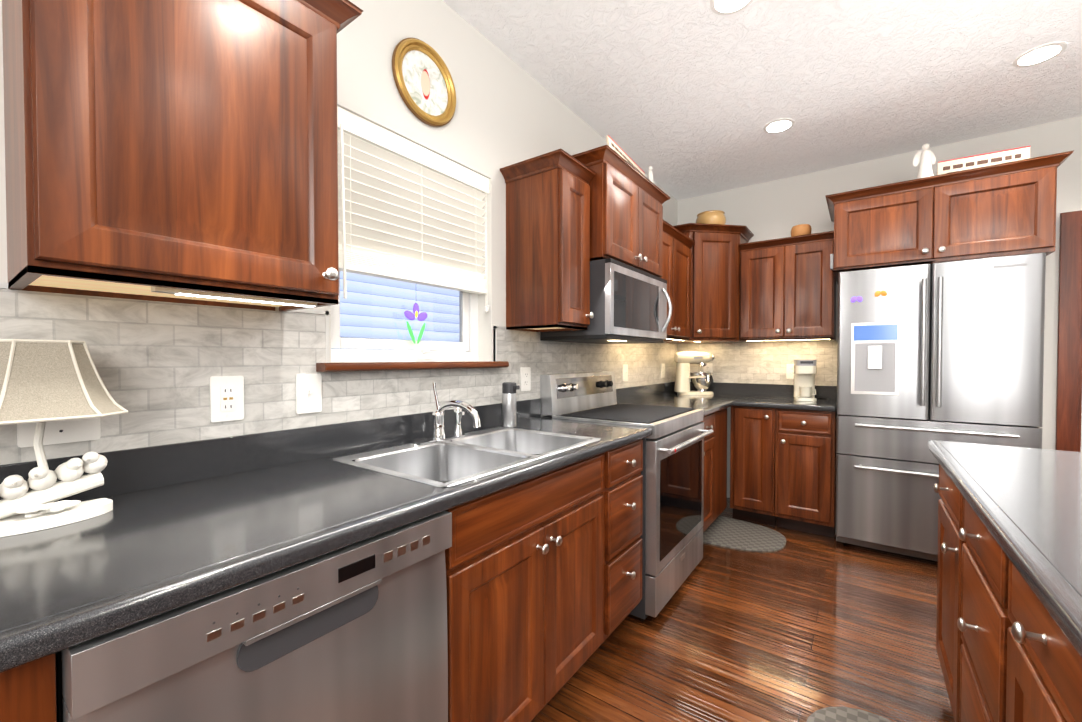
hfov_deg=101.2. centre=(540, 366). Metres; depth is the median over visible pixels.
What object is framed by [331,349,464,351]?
backdrop
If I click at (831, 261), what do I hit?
sensor box
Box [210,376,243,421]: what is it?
outlet
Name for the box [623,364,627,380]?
light switch
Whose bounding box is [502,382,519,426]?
soap dispenser
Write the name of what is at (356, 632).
dishwasher
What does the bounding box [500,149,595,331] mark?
upper cabinet
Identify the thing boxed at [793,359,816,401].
coffee maker
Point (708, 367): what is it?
electrical outlet
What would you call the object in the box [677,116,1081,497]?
wall
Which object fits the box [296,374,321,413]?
light switch
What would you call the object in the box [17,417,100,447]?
electrical outlet plate
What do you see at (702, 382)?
stand mixer
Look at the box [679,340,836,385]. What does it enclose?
tile backsplash
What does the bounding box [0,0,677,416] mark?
wall
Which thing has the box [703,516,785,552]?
area rug
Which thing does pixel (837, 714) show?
area rug
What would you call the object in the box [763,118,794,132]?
recessed light
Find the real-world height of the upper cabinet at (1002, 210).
0.500 m
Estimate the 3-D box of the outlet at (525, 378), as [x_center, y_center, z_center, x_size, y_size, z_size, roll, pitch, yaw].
[-0.078,0.067,2.276,0.008,0.122,0.078,1,1,36]
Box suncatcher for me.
[404,303,426,343]
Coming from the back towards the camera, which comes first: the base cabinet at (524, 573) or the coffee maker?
the coffee maker
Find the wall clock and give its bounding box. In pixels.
[392,38,455,126]
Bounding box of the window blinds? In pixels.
[337,106,488,312]
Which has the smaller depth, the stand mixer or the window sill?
the window sill
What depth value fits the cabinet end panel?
0.55 m
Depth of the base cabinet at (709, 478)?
2.91 m
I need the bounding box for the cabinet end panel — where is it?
[0,653,56,721]
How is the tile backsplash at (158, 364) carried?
attached to the wall at (508, 110)
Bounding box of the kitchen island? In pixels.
[933,464,1081,721]
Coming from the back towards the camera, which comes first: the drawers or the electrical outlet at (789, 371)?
the electrical outlet at (789, 371)
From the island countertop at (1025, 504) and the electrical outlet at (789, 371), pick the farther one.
the electrical outlet at (789, 371)
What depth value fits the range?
2.29 m
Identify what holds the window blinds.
attached to the wall at (508, 110)
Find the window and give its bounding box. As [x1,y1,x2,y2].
[330,271,477,361]
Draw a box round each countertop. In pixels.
[0,398,651,672]
[616,382,836,415]
[928,440,1081,657]
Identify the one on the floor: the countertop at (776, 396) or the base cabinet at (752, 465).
the base cabinet at (752, 465)
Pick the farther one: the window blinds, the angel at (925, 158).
the angel at (925, 158)
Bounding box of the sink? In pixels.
[332,427,600,486]
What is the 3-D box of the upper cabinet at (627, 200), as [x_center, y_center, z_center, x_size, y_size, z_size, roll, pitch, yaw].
[0.387,-0.786,2.554,0.440,0.518,0.855,1,1,36]
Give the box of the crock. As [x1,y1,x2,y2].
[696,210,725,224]
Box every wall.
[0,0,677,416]
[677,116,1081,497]
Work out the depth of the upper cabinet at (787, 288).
3.34 m
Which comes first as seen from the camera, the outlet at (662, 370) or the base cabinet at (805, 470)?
the base cabinet at (805, 470)
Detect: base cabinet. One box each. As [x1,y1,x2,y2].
[445,454,602,721]
[701,413,714,532]
[730,406,775,525]
[775,409,836,537]
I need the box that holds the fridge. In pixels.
[835,253,1045,560]
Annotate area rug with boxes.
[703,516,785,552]
[806,707,892,721]
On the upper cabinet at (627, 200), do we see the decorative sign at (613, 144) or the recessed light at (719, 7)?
the decorative sign at (613, 144)
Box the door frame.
[1056,210,1081,451]
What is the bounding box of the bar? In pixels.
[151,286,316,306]
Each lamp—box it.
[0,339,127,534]
[0,531,19,536]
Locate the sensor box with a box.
[830,254,833,269]
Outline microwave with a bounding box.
[540,258,671,343]
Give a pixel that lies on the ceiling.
(685, 99)
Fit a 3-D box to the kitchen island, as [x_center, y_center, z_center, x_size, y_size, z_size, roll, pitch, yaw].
[1.353,0.781,0.598,1.106,0.876,1.960,1,1,36]
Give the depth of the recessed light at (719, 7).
1.85 m
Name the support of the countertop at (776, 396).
on the base cabinet at (709, 478)
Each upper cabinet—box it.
[2,0,362,310]
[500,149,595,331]
[572,145,669,277]
[660,220,694,340]
[664,223,753,342]
[739,231,835,341]
[825,151,1072,283]
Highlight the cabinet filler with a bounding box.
[713,408,726,521]
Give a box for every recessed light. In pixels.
[710,0,752,14]
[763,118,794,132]
[1012,42,1066,66]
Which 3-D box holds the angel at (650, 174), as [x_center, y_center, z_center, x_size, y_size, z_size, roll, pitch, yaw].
[0.661,-1.130,2.690,0.061,0.162,0.076,1,1,36]
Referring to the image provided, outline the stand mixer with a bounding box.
[674,351,714,394]
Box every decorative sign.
[606,135,644,175]
[937,146,1029,174]
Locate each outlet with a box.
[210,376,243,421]
[520,367,530,390]
[661,363,664,377]
[704,363,712,372]
[786,364,793,378]
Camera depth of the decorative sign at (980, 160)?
2.59 m
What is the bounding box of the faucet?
[409,382,480,445]
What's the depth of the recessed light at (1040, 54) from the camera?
2.14 m
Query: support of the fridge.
on the floor
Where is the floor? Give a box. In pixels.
[531,498,954,721]
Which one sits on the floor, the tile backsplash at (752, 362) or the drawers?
the drawers
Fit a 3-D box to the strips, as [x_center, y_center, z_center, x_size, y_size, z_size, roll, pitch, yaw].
[1.406,-0.192,3.079,0.950,0.004,1.070,1,1,36]
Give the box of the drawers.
[601,439,642,643]
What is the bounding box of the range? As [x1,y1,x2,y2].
[540,371,713,619]
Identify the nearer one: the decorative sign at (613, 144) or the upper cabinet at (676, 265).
the decorative sign at (613, 144)
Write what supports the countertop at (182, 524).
on the base cabinet at (524, 573)
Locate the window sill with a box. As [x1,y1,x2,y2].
[316,361,508,371]
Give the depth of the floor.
1.90 m
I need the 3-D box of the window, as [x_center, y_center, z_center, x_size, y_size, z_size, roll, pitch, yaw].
[-0.533,-0.445,1.819,0.081,0.855,0.780,1,1,36]
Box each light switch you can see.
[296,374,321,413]
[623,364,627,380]
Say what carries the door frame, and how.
attached to the wall at (775, 209)
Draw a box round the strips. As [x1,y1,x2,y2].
[668,339,829,341]
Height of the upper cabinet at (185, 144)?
0.762 m
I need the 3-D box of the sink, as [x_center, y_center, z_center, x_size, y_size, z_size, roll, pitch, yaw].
[-0.208,0.382,1.554,0.525,0.196,0.810,1,1,36]
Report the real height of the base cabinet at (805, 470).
0.876 m
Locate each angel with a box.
[648,166,653,182]
[913,143,935,178]
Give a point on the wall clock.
(423, 80)
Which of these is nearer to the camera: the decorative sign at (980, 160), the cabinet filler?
the decorative sign at (980, 160)
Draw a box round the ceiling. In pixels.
[443,0,1081,200]
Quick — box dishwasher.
[56,511,451,721]
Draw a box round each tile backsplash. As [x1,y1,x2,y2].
[0,282,677,464]
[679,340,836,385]
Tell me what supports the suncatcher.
hanging from the window
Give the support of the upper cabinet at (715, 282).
attached to the wall at (508, 110)
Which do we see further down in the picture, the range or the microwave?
the range
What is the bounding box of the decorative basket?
[791,224,811,236]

